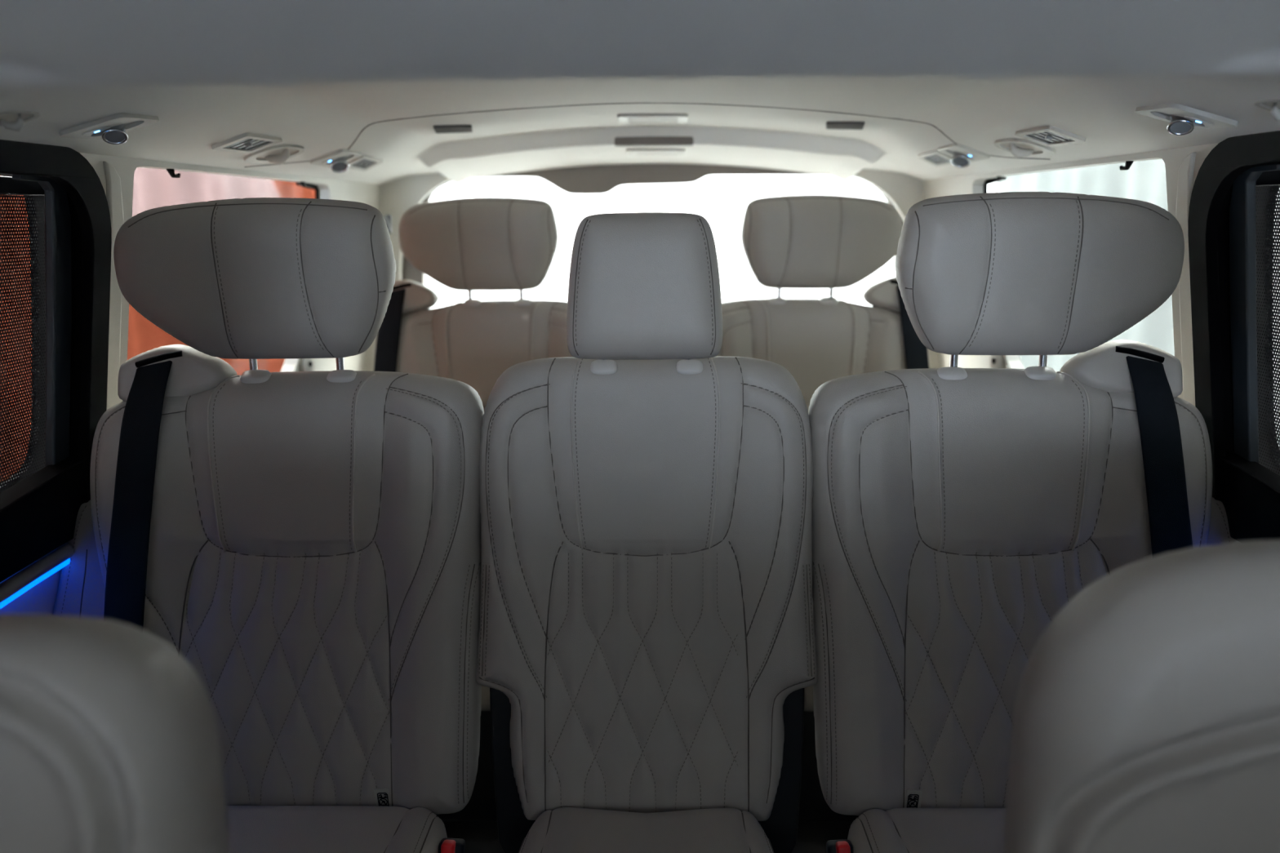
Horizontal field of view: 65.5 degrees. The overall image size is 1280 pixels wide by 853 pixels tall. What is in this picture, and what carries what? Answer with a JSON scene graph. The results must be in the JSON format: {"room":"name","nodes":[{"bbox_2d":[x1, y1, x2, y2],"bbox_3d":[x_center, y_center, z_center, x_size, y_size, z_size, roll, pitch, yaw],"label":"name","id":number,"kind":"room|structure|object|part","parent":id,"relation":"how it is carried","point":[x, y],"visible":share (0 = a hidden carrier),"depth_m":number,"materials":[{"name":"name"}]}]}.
{"room":"vehicle interior","nodes":[
{"label":"vehicle interior","id":0,"kind":"room"},
{"bbox_2d":[80,152,381,403],"bbox_3d":[-0.859,0.344,1.136,0.235,1.365,3.950,0,12,1],"label":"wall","id":1,"kind":"structure","parent":0,"point":[369,193],"depth_m":1.88,"materials":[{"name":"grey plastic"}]},
{"bbox_2d":[0,173,45,490],"bbox_3d":[-0.909,0.116,0.925,0.132,0.800,1.230,0,12,1],"label":"trim","id":2,"kind":"structure","parent":1,"relation":"attached to","point":[1,174],"depth_m":1.45,"materials":[{"name":"black"}]},
{"bbox_2d":[0,176,45,493],"bbox_3d":[-0.843,-0.020,1.016,0.087,0.482,0.867,0,12,1],"label":"shade","id":3,"kind":"object","parent":1,"relation":"attached to","point":[8,186],"visible":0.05,"depth_m":1.35,"materials":[{"name":"grey fabric"}]},
{"bbox_2d":[0,542,66,614],"bbox_3d":[-0.903,0.542,1.016,0.139,0.729,1.130,0,12,1],"label":"trim","id":4,"kind":"structure","parent":1,"relation":"attached to","point":[40,599],"depth_m":1.41,"materials":[{"name":"grey"}]},
{"bbox_2d":[0,542,74,608],"bbox_3d":[-0.830,0.213,1.320,0.022,0.036,0.364,0,12,1],"label":"light strip","id":5,"kind":"object","parent":1,"relation":"attached to","point":[12,588],"visible":0.79,"depth_m":1.35,"materials":[{"name":"blue plastic"}]},
{"bbox_2d":[0,454,82,582],"bbox_3d":[-0.832,0.134,1.304,0.058,0.124,0.465,0,12,1],"label":"trim","id":6,"kind":"structure","parent":1,"relation":"attached to","point":[38,513],"depth_m":1.35,"materials":[{"name":"black plastic"}]},
{"bbox_2d":[12,173,71,466],"bbox_3d":[-0.813,-0.125,1.355,0.077,0.421,0.121,0,12,1],"label":"door frame","id":7,"kind":"structure","parent":1,"relation":"attached to","point":[57,213],"depth_m":1.38,"materials":[{"name":"black plastic"}]},
{"bbox_2d":[0,139,111,504],"bbox_3d":[-0.837,0.343,0.959,0.202,1.240,1.144,0,12,1],"label":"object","id":8,"kind":"structure","parent":1,"relation":"attached to","point":[65,166],"depth_m":1.38,"materials":[{"name":"black plastic"}]},
{"bbox_2d":[66,191,82,454],"bbox_3d":[-0.858,0.336,0.962,0.216,1.210,1.110,0,12,1],"label":"trim","id":9,"kind":"structure","parent":1,"relation":"attached to","point":[76,232],"depth_m":1.42,"materials":[{"name":"black plastic"}]},
{"bbox_2d":[102,160,124,409],"bbox_3d":[-0.792,-0.043,1.480,0.110,0.677,0.054,0,12,1],"label":"trim","id":10,"kind":"structure","parent":1,"relation":"attached to","point":[113,188],"depth_m":1.45,"materials":[{"name":"grey plastic"}]},
{"bbox_2d":[299,181,309,186],"bbox_3d":[-0.742,-0.547,2.214,0.014,0.029,0.105,0,12,1],"label":"hook","id":11,"kind":"object","parent":1,"relation":"attached to","point":[303,183],"visible":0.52,"depth_m":2.20,"materials":[{"name":"black plastic"}]},
{"bbox_2d":[296,182,319,198],"bbox_3d":[-0.786,-0.370,2.333,0.064,0.400,0.170,0,12,1],"label":"trim","id":12,"kind":"structure","parent":1,"relation":"attached to","point":[312,186],"depth_m":2.31,"materials":[{"name":"black plastic"}]},
{"bbox_2d":[300,358,315,371],"bbox_3d":[-0.782,-0.147,2.342,0.017,0.048,0.048,3,13,17],"label":"plug","id":13,"kind":"object","parent":1,"relation":"attached to","point":[307,364],"visible":0.61,"depth_m":2.33,"materials":[{"name":"grey plastic"}]},
{"bbox_2d":[383,214,391,233],"bbox_3d":[-0.679,-0.539,2.650,0.038,0.050,0.020,-7,14,-29],"label":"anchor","id":14,"kind":"object","parent":1,"relation":"attached to","point":[388,217],"visible":0.66,"depth_m":2.65,"materials":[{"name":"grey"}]},
{"bbox_2d":[244,102,1050,167],"bbox_3d":[0.011,-0.561,1.908,1.468,0.123,0.230,0,12,1],"label":"trim","id":15,"kind":"structure","parent":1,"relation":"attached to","point":[644,102],"depth_m":1.93,"materials":[{"name":"grey plastic"}]},
{"bbox_2d":[0,0,1279,184],"bbox_3d":[-0.001,-0.381,1.018,1.530,0.160,3.650,0,12,1],"label":"ceiling","id":16,"kind":"structure","parent":0,"point":[312,75],"depth_m":0.65,"materials":[{"name":"fabric"}]},
{"bbox_2d":[0,110,39,131],"bbox_3d":[-0.682,-0.331,1.076,0.046,0.023,0.060,0,12,1],"label":"handle","id":17,"kind":"object","parent":16,"relation":"attached to","point":[15,120],"visible":1,"depth_m":1.08,"materials":[{"name":"grey plastic"}]},
{"bbox_2d":[0,113,32,121],"bbox_3d":[-0.680,-0.336,1.076,0.035,0.014,0.044,0,12,1],"label":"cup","id":18,"kind":"object","parent":17,"relation":"on","point":[3,117],"depth_m":1.08,"materials":[{"name":"plastic"}]},
{"bbox_2d":[57,112,159,144],"bbox_3d":[-0.658,-0.371,1.237,0.084,0.038,0.094,0,12,1],"label":"recessed light","id":19,"kind":"object","parent":16,"relation":"in","point":[113,128],"visible":1,"depth_m":1.23,"materials":[{"name":"grey plastic"}]},
{"bbox_2d":[82,125,111,135],"bbox_3d":[-0.666,-0.363,1.220,0.034,0.014,0.013,-3,12,-11],"label":"switch","id":20,"kind":"object","parent":19,"relation":"attached to","point":[106,130],"depth_m":1.22,"materials":[{"name":"grey plastic"}]},
{"bbox_2d":[166,168,180,177],"bbox_3d":[-0.753,-0.418,1.614,0.014,0.029,0.078,0,12,1],"label":"hook","id":21,"kind":"object","parent":16,"relation":"attached to","point":[171,171],"visible":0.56,"depth_m":1.60,"materials":[{"name":"black plastic"}]},
{"bbox_2d":[211,132,282,153],"bbox_3d":[-0.635,-0.460,1.614,0.068,0.028,0.147,0,12,1],"label":"ceiling vent","id":22,"kind":"object","parent":16,"relation":"in","point":[246,143],"visible":1,"depth_m":1.60,"materials":[{"name":"grey plastic"}]},
{"bbox_2d":[243,144,304,164],"bbox_3d":[-0.655,-0.488,1.786,0.083,0.033,0.148,0,12,1],"label":"coat hook","id":23,"kind":"object","parent":16,"relation":"attached to","point":[279,154],"visible":0.99,"depth_m":1.78,"materials":[{"name":"grey plastic"}]},
{"bbox_2d":[309,148,362,173],"bbox_3d":[-0.625,-0.547,2.054,0.077,0.045,0.150,0,12,1],"label":"reading lamp","id":24,"kind":"object","parent":16,"relation":"attached to","point":[337,161],"visible":1,"depth_m":2.05,"materials":[{"name":"grey plastic"}]},
{"bbox_2d":[321,157,337,163],"bbox_3d":[-0.632,-0.542,2.026,0.033,0.013,0.023,0,12,1],"label":"switch","id":25,"kind":"object","parent":24,"relation":"attached to","point":[330,159],"depth_m":2.02,"materials":[{"name":"grey plastic"}]},
{"bbox_2d":[347,154,382,171],"bbox_3d":[-0.624,-0.596,2.250,0.061,0.028,0.228,-1,12,-1],"label":"ceiling vent","id":26,"kind":"object","parent":16,"relation":"in","point":[364,162],"visible":0.79,"depth_m":2.25,"materials":[{"name":"grey plastic"}]},
{"bbox_2d":[433,124,472,133],"bbox_3d":[-0.400,-0.640,2.137,0.079,0.018,0.169,-2,12,-9],"label":"slot cover","id":27,"kind":"object","parent":16,"relation":"attached to","point":[437,128],"visible":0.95,"depth_m":2.12,"materials":[{"name":"grey plastic"}]},
{"bbox_2d":[617,113,688,123],"bbox_3d":[0.028,-0.684,2.209,0.153,0.008,0.160,0,12,1],"label":"recessed light","id":28,"kind":"object","parent":16,"relation":"in","point":[622,117],"visible":0.95,"depth_m":2.18,"materials":[{"name":"grey plastic"}]},
{"bbox_2d":[613,136,693,146],"bbox_3d":[0.034,-0.722,2.469,0.196,0.050,0.050,0,12,1],"label":"ceiling vent","id":29,"kind":"object","parent":16,"relation":"attached to","point":[624,141],"visible":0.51,"depth_m":2.45,"materials":[{"name":"grey plastic"}]},
{"bbox_2d":[626,148,684,155],"bbox_3d":[0.040,-0.711,2.574,0.152,0.015,0.065,0,12,1],"label":"recessed light","id":30,"kind":"object","parent":16,"relation":"in","point":[628,151],"visible":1,"depth_m":2.56,"materials":[{"name":"grey plastic"}]},
{"bbox_2d":[826,121,864,129],"bbox_3d":[0.436,-0.643,2.123,0.079,0.018,0.169,2,12,11],"label":"slot cover","id":31,"kind":"object","parent":16,"relation":"attached to","point":[829,125],"visible":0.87,"depth_m":2.10,"materials":[{"name":"grey plastic"}]},
{"bbox_2d":[917,149,952,166],"bbox_3d":[0.665,-0.600,2.227,0.061,0.028,0.228,0,12,3],"label":"ceiling vent","id":32,"kind":"object","parent":16,"relation":"in","point":[937,158],"visible":0.79,"depth_m":2.22,"materials":[{"name":"grey plastic"}]},
{"bbox_2d":[937,143,990,167],"bbox_3d":[0.659,-0.552,2.031,0.077,0.045,0.150,0,12,1],"label":"reading lamp","id":33,"kind":"object","parent":16,"relation":"attached to","point":[962,155],"visible":1,"depth_m":2.03,"materials":[{"name":"grey plastic"}]},
{"bbox_2d":[962,151,977,158],"bbox_3d":[0.665,-0.547,2.003,0.033,0.013,0.023,0,12,1],"label":"light","id":34,"kind":"object","parent":33,"relation":"attached to","point":[966,153],"depth_m":2.00,"materials":[{"name":"plastic"}]},
{"bbox_2d":[992,176,1001,182],"bbox_3d":[0.782,-0.552,2.188,0.014,0.029,0.105,0,12,1],"label":"hook","id":35,"kind":"object","parent":16,"relation":"attached to","point":[998,178],"visible":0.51,"depth_m":2.18,"materials":[{"name":"black plastic"}]},
{"bbox_2d":[994,138,1055,158],"bbox_3d":[0.680,-0.493,1.763,0.083,0.033,0.148,0,12,1],"label":"coat hook","id":36,"kind":"object","parent":16,"relation":"attached to","point":[1019,148],"visible":0.98,"depth_m":1.76,"materials":[{"name":"beige plastic"}]},
{"bbox_2d":[1014,125,1086,146],"bbox_3d":[0.654,-0.464,1.591,0.068,0.028,0.147,0,12,1],"label":"ceiling vent","id":37,"kind":"object","parent":16,"relation":"in","point":[1046,135],"visible":1,"depth_m":1.58,"materials":[{"name":"grey plastic"}]},
{"bbox_2d":[1119,160,1133,170],"bbox_3d":[0.772,-0.424,1.588,0.014,0.029,0.078,0,12,1],"label":"hook","id":38,"kind":"object","parent":16,"relation":"attached to","point":[1128,163],"visible":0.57,"depth_m":1.58,"materials":[{"name":"black plastic"}]},
{"bbox_2d":[1134,102,1238,135],"bbox_3d":[0.664,-0.376,1.214,0.084,0.038,0.094,0,12,1],"label":"recessed light","id":39,"kind":"object","parent":16,"relation":"in","point":[1182,119],"visible":1,"depth_m":1.21,"materials":[{"name":"grey plastic"}]},
{"bbox_2d":[1183,115,1213,125],"bbox_3d":[0.672,-0.368,1.197,0.034,0.014,0.014,0,12,1],"label":"light","id":40,"kind":"object","parent":39,"relation":"attached to","point":[1203,122],"depth_m":1.19,"materials":[{"name":"white plastic"}]},
{"bbox_2d":[1253,98,1279,119],"bbox_3d":[0.683,-0.336,1.052,0.046,0.023,0.060,0,12,1],"label":"handle","id":41,"kind":"object","parent":16,"relation":"attached to","point":[1273,105],"visible":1,"depth_m":1.05,"materials":[{"name":"grey plastic"}]},
{"bbox_2d":[1262,102,1279,109],"bbox_3d":[0.681,-0.341,1.052,0.035,0.014,0.044,0,12,1],"label":"cup","id":42,"kind":"object","parent":41,"relation":"on","point":[1268,104],"depth_m":1.06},
{"bbox_2d":[442,821,852,852],"bbox_3d":[0.009,1.033,1.243,1.950,0.040,4.100,0,12,1],"label":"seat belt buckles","id":43,"kind":"structure","parent":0,"point":[479,837],"depth_m":2.05,"materials":[{"name":"black plastic"}]},
{"bbox_2d":[0,613,229,852],"bbox_3d":[-0.555,0.514,0.534,0.558,1.240,0.531,0,12,1],"label":"seat","id":44,"kind":"object","parent":43,"relation":"on","point":[109,739],"visible":1,"depth_m":0.61,"materials":[{"name":"beige leather"}]},
{"bbox_3d":[-0.553,0.405,0.614,0.480,0.501,0.113,0,12,1],"label":"panel","id":45,"kind":"part","parent":44,"relation":"part of","materials":[{"name":"beige leather"}]},
{"bbox_2d":[53,197,484,852],"bbox_3d":[-0.553,0.356,1.211,0.649,1.245,0.761,0,12,1],"label":"seat","id":46,"kind":"object","parent":43,"relation":"on","point":[314,554],"visible":0.85,"depth_m":1.40,"materials":[{"name":"beige leather"}]},
{"bbox_3d":[-0.807,0.318,1.481,0.130,0.424,0.165,0,12,1],"label":"armrest","id":47,"kind":"part","parent":46,"relation":"part of","materials":[{"name":"beige leather"}]},
{"bbox_2d":[103,360,172,630],"bbox_3d":[-0.705,0.191,1.401,0.060,0.567,0.170,4,13,19],"label":"belt","id":48,"kind":"object","parent":46,"relation":"hanging from","point":[129,538],"visible":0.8,"depth_m":1.38,"materials":[{"name":"black fabric"}]},
{"bbox_2d":[117,344,237,401],"bbox_3d":[-0.667,-0.076,1.446,0.160,0.088,0.087,0,12,1],"label":"outlet","id":49,"kind":"object","parent":46,"relation":"attached to","point":[194,375],"depth_m":1.41,"materials":[{"name":"grey plastic"}]},
{"bbox_3d":[-0.555,-0.106,1.425,0.011,0.100,0.011,0,12,1],"label":"post","id":50,"kind":"part","parent":46,"relation":"part of","materials":[{"name":"silver metal"}]},
{"bbox_3d":[-0.504,0.358,1.413,0.305,0.388,0.082,0,12,1],"label":"quilted panel","id":51,"kind":"part","parent":46,"relation":"part of","materials":[{"name":"beige leather"}]},
{"bbox_3d":[-0.507,0.244,1.454,0.566,0.639,0.239,0,12,1],"label":"backrest","id":52,"kind":"part","parent":46,"relation":"part of","materials":[{"name":"beige leather"}]},
{"bbox_3d":[-0.488,0.041,1.422,0.311,0.230,0.090,0,12,1],"label":"shoulder panel","id":53,"kind":"part","parent":46,"relation":"part of","materials":[{"name":"beige leather"}]},
{"bbox_2d":[226,805,447,852],"bbox_3d":[-0.518,0.648,1.161,0.500,0.185,0.542,0,12,1],"label":"cushion","id":54,"kind":"object","parent":46,"relation":"on","point":[251,828],"depth_m":1.33,"materials":[{"name":"beige leather"}]},
{"bbox_3d":[-0.430,-0.106,1.423,0.011,0.100,0.011,0,12,1],"label":"post","id":55,"kind":"part","parent":46,"relation":"part of","materials":[{"name":"silver metal"}]},
{"bbox_2d":[438,838,465,852],"bbox_3d":[-0.252,0.654,1.354,0.037,0.218,0.065,0,12,1],"label":"seat belt buckle","id":56,"kind":"object","parent":46,"relation":"attached to","point":[446,845],"visible":1,"depth_m":1.32,"materials":[{"name":"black plastic"}]},
{"bbox_2d":[373,196,573,821],"bbox_3d":[-0.370,0.127,2.202,0.566,1.245,0.761,0,12,1],"label":"seat","id":57,"kind":"object","parent":43,"relation":"on","point":[479,243],"visible":0.31,"depth_m":2.33,"materials":[{"name":"beige leather"}]},
{"bbox_2d":[373,288,405,372],"bbox_3d":[-0.608,-0.048,2.391,0.060,0.567,0.170,4,13,19],"label":"belt","id":58,"kind":"object","parent":57,"relation":"hanging from","point":[388,334],"visible":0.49,"depth_m":2.37,"materials":[{"name":"black fabric"}]},
{"bbox_2d":[392,280,439,314],"bbox_3d":[-0.571,-0.315,2.436,0.160,0.088,0.087,0,12,1],"label":"outlet","id":59,"kind":"object","parent":57,"relation":"attached to","point":[419,299],"depth_m":2.40,"materials":[{"name":"grey"}]},
{"bbox_3d":[-0.413,-0.335,2.417,0.011,0.100,0.011,0,12,1],"label":"post","id":60,"kind":"part","parent":57,"relation":"part of","materials":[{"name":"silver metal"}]},
{"bbox_3d":[-0.366,0.015,2.445,0.566,0.639,0.239,0,12,1],"label":"backrest","id":61,"kind":"part","parent":57,"relation":"part of","materials":[{"name":"beige leather"}]},
{"bbox_3d":[-0.362,0.128,2.404,0.305,0.388,0.082,0,12,1],"label":"quilted panel","id":62,"kind":"part","parent":57,"relation":"part of","materials":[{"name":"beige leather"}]},
{"bbox_2d":[480,685,490,711],"bbox_3d":[-0.377,0.419,2.153,0.500,0.185,0.542,0,12,1],"label":"cushion","id":63,"kind":"object","parent":57,"relation":"on","point":[485,702],"depth_m":1.91,"materials":[{"name":"beige leather"}]},
{"bbox_3d":[-0.346,-0.188,2.414,0.311,0.230,0.090,0,12,1],"label":"shoulder panel","id":64,"kind":"part","parent":57,"relation":"part of","materials":[{"name":"beige leather"}]},
{"bbox_3d":[-0.288,-0.335,2.415,0.011,0.100,0.011,0,12,1],"label":"post","id":65,"kind":"part","parent":57,"relation":"part of","materials":[{"name":"silver metal"}]},
{"bbox_2d":[475,212,817,852],"bbox_3d":[0.005,0.365,1.206,0.492,1.222,0.765,0,12,1],"label":"seat","id":66,"kind":"object","parent":43,"relation":"on","point":[646,659],"visible":1,"depth_m":1.40,"materials":[{"name":"beige leather"}]},
{"bbox_3d":[0.008,0.031,1.415,0.274,0.252,0.093,0,12,1],"label":"shoulder panel","id":67,"kind":"part","parent":66,"relation":"part of","materials":[{"name":"beige leather"}]},
{"bbox_2d":[519,807,773,852],"bbox_3d":[0.005,0.639,1.151,0.376,0.158,0.544,0,12,1],"label":"cushion","id":68,"kind":"object","parent":66,"relation":"on","point":[554,829],"depth_m":1.33,"materials":[{"name":"beige leather"}]},
{"bbox_3d":[0.009,0.356,1.402,0.286,0.381,0.081,0,12,1],"label":"quilted panel","id":69,"kind":"part","parent":66,"relation":"part of","materials":[{"name":"beige leather"}]},
{"bbox_2d":[715,194,928,822],"bbox_3d":[0.414,0.124,2.188,0.566,1.245,0.761,0,12,1],"label":"seat","id":70,"kind":"object","parent":43,"relation":"on","point":[831,242],"visible":0.3,"depth_m":2.33,"materials":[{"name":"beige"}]},
{"bbox_3d":[0.337,-0.337,2.404,0.011,0.100,0.011,0,12,1],"label":"post","id":71,"kind":"part","parent":70,"relation":"part of","materials":[{"name":"silver metal"}]},
{"bbox_3d":[0.396,-0.191,2.401,0.311,0.230,0.090,0,12,1],"label":"shoulder panel","id":72,"kind":"part","parent":70,"relation":"part of","materials":[{"name":"grey leather"}]},
{"bbox_3d":[0.413,0.126,2.391,0.305,0.388,0.082,0,12,1],"label":"quilted panel","id":73,"kind":"part","parent":70,"relation":"part of","materials":[{"name":"beige leather"}]},
{"bbox_2d":[804,685,813,711],"bbox_3d":[0.421,0.416,2.139,0.500,0.185,0.542,0,12,1],"label":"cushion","id":74,"kind":"object","parent":70,"relation":"on","point":[808,691],"depth_m":1.90,"materials":[{"name":"beige leather"}]},
{"bbox_3d":[0.417,0.012,2.432,0.566,0.639,0.239,0,12,1],"label":"backrest","id":75,"kind":"part","parent":70,"relation":"part of","materials":[{"name":"grey leather"}]},
{"bbox_3d":[0.462,-0.338,2.402,0.011,0.100,0.011,0,12,1],"label":"post","id":76,"kind":"part","parent":70,"relation":"part of","materials":[{"name":"silver metal"}]},
{"bbox_2d":[862,276,899,311],"bbox_3d":[0.620,-0.319,2.416,0.160,0.088,0.087,0,12,1],"label":"outlet","id":77,"kind":"object","parent":70,"relation":"attached to","point":[882,295],"depth_m":2.38,"materials":[{"name":"beige"}]},
{"bbox_2d":[896,285,928,368],"bbox_3d":[0.657,-0.052,2.369,0.060,0.567,0.170,-4,13,-17],"label":"belt","id":78,"kind":"object","parent":70,"relation":"hanging from","point":[916,353],"visible":0.28,"depth_m":2.35,"materials":[{"name":"black fabric"}]},
{"bbox_2d":[808,191,1237,852],"bbox_3d":[0.563,0.352,1.192,0.649,1.245,0.761,0,12,1],"label":"seat","id":79,"kind":"object","parent":43,"relation":"on","point":[957,511],"visible":0.73,"depth_m":1.38,"materials":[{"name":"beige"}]},
{"bbox_2d":[826,839,853,852],"bbox_3d":[0.267,0.652,1.345,0.037,0.218,0.065,0,12,1],"label":"seat belt buckle","id":80,"kind":"object","parent":79,"relation":"attached to","point":[845,846],"visible":1,"depth_m":1.31,"materials":[{"name":"red plastic"}]},
{"bbox_2d":[847,808,1006,852],"bbox_3d":[0.529,0.644,1.142,0.500,0.185,0.542,0,12,1],"label":"cushion","id":81,"kind":"object","parent":79,"relation":"on","point":[921,830],"depth_m":1.32,"materials":[{"name":"grey leather"}]},
{"bbox_3d":[0.445,-0.109,1.408,0.011,0.100,0.011,0,12,1],"label":"post","id":82,"kind":"part","parent":79,"relation":"part of","materials":[{"name":"silver metal"}]},
{"bbox_3d":[0.504,0.038,1.405,0.311,0.230,0.090,0,12,1],"label":"shoulder panel","id":83,"kind":"part","parent":79,"relation":"part of","materials":[{"name":"grey leather"}]},
{"bbox_3d":[0.521,0.354,1.395,0.305,0.388,0.082,0,12,1],"label":"quilted panel","id":84,"kind":"part","parent":79,"relation":"part of","materials":[{"name":"grey leather"}]},
{"bbox_3d":[0.526,0.240,1.435,0.566,0.639,0.239,0,12,1],"label":"backrest","id":85,"kind":"part","parent":79,"relation":"part of","materials":[{"name":"grey leather"}]},
{"bbox_3d":[0.570,-0.110,1.406,0.011,0.100,0.011,0,12,1],"label":"post","id":86,"kind":"part","parent":79,"relation":"part of","materials":[{"name":"silver metal"}]},
{"bbox_2d":[1060,339,1182,397],"bbox_3d":[0.683,-0.081,1.422,0.160,0.088,0.087,0,12,1],"label":"outlet","id":87,"kind":"object","parent":79,"relation":"attached to","point":[1102,371],"depth_m":1.38,"materials":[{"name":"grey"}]},
{"bbox_2d":[1125,355,1192,556],"bbox_3d":[0.721,0.186,1.375,0.060,0.567,0.170,-4,13,-17],"label":"belt","id":88,"kind":"object","parent":79,"relation":"hanging from","point":[1170,526],"visible":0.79,"depth_m":1.36,"materials":[{"name":"black fabric"}]},
{"bbox_3d":[0.827,0.312,1.452,0.130,0.423,0.165,0,12,1],"label":"armrest","id":89,"kind":"part","parent":79,"relation":"part of","materials":[{"name":"grey leather"}]},
{"bbox_2d":[1003,539,1279,852],"bbox_3d":[0.559,0.484,0.633,0.557,1.240,0.533,0,12,1],"label":"seat","id":90,"kind":"object","parent":43,"relation":"on","point":[1146,717],"visible":1,"depth_m":0.70,"materials":[{"name":"beige leather"}]},
{"bbox_3d":[0.559,0.411,0.709,0.543,0.434,0.094,0,12,1],"label":"panel","id":91,"kind":"part","parent":90,"relation":"part of","materials":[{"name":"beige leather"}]},
{"bbox_2d":[364,168,940,371],"bbox_3d":[0.033,-0.132,2.891,1.956,1.550,0.030,0,12,1],"label":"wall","id":92,"kind":"structure","parent":0,"point":[904,191],"depth_m":2.77,"materials":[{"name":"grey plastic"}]},
{"bbox_2d":[401,163,903,285],"bbox_3d":[0.034,-0.148,2.939,1.886,1.460,0.030,0,12,1],"label":"trim","id":93,"kind":"structure","parent":92,"relation":"attached to","point":[598,179],"depth_m":2.81,"materials":[{"name":"grey plastic"}]},
{"bbox_2d":[922,142,1218,399],"bbox_3d":[0.867,0.338,1.106,0.235,1.365,3.950,0,12,1],"label":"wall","id":94,"kind":"structure","parent":0,"point":[1173,158],"depth_m":1.77,"materials":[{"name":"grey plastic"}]},
{"bbox_2d":[983,176,1005,193],"bbox_3d":[0.831,-0.376,2.304,0.064,0.400,0.170,0,12,1],"label":"trim","id":95,"kind":"structure","parent":94,"relation":"attached to","point":[988,181],"depth_m":2.29,"materials":[{"name":"black plastic"}]},
{"bbox_2d":[988,355,1003,368],"bbox_3d":[0.829,-0.153,2.314,0.017,0.048,0.048,-4,13,-15],"label":"plug","id":96,"kind":"object","parent":94,"relation":"attached to","point":[994,361],"visible":0.59,"depth_m":2.30,"materials":[{"name":"grey plastic"}]},
{"bbox_2d":[1176,151,1195,406],"bbox_3d":[0.809,-0.049,1.452,0.110,0.677,0.054,0,12,1],"label":"trim","id":97,"kind":"structure","parent":94,"relation":"attached to","point":[1185,175],"depth_m":1.42,"materials":[{"name":"grey plastic"}]},
{"bbox_2d":[1217,182,1234,451],"bbox_3d":[0.860,0.330,0.932,0.216,1.210,1.110,0,12,1],"label":"trim","id":98,"kind":"structure","parent":94,"relation":"attached to","point":[1223,235],"depth_m":1.39,"materials":[{"name":"black plastic"}]},
{"bbox_2d":[1187,130,1279,501],"bbox_3d":[0.839,0.337,0.929,0.202,1.240,1.144,0,12,1],"label":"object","id":99,"kind":"structure","parent":94,"relation":"attached to","point":[1233,156],"depth_m":1.36,"materials":[{"name":"black plastic"}]},
{"bbox_2d":[1219,451,1279,541],"bbox_3d":[0.844,0.128,1.274,0.058,0.124,0.465,0,12,1],"label":"trim","id":100,"kind":"structure","parent":94,"relation":"attached to","point":[1251,491],"depth_m":1.35,"materials":[{"name":"black plastic"}]},
{"bbox_2d":[1229,164,1279,463],"bbox_3d":[0.825,-0.131,1.326,0.077,0.421,0.121,0,12,1],"label":"door frame","id":101,"kind":"structure","parent":94,"relation":"attached to","point":[1242,209],"depth_m":1.35,"materials":[{"name":"black plastic"}]},
{"bbox_2d":[1256,185,1279,473],"bbox_3d":[0.908,0.109,0.893,0.132,0.800,1.230,0,12,1],"label":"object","id":102,"kind":"structure","parent":94,"relation":"attached to","point":[1275,185],"depth_m":1.42,"materials":[{"name":"black"}]},
{"bbox_2d":[1256,169,1279,475],"bbox_3d":[0.844,-0.026,0.986,0.087,0.482,0.867,0,12,1],"label":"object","id":103,"kind":"object","parent":94,"relation":"attached to","point":[1271,179],"visible":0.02,"depth_m":1.35,"materials":[{"name":"black fabric"}]},
{"label":"outside","id":104,"kind":"structure","parent":0,"visible":0},
{"bbox_3d":[0.037,1.169,2.806,12.000,0.060,15.000,0,12,1],"label":"ground","id":105,"kind":"structure","parent":104,"visible":0},
{"bbox_2d":[0,175,315,481],"bbox_3d":[-1.894,-0.452,2.756,0.308,3.140,8.518,-1,12,-3],"label":"curtain","id":106,"kind":"object","parent":105,"relation":"on","point":[144,335],"visible":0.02,"depth_m":3.75,"materials":[{"name":"orange fabric"}]},
{"bbox_2d":[425,174,996,308],"bbox_3d":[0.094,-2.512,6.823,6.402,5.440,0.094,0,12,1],"label":"window","id":107,"kind":"structure","parent":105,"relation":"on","point":[722,200],"depth_m":7.03,"materials":[{"name":"glass"}]},
{"bbox_2d":[995,159,1279,446],"bbox_3d":[1.950,-0.466,2.688,0.304,3.140,8.518,1,12,4],"label":"curtain","id":108,"kind":"object","parent":105,"relation":"on","point":[1145,180],"visible":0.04,"depth_m":4.31,"materials":[{"name":"white fabric"}]},
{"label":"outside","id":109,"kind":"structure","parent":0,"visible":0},
{"bbox_2d":[132,167,280,216],"bbox_3d":[-1.845,-1.559,4.284,0.051,1.614,2.588,-2,12,-6],"label":"curtain","id":110,"kind":"object","parent":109,"point":[153,188],"visible":0.12,"depth_m":3.94,"materials":[{"name":"fabric"}]}
]}

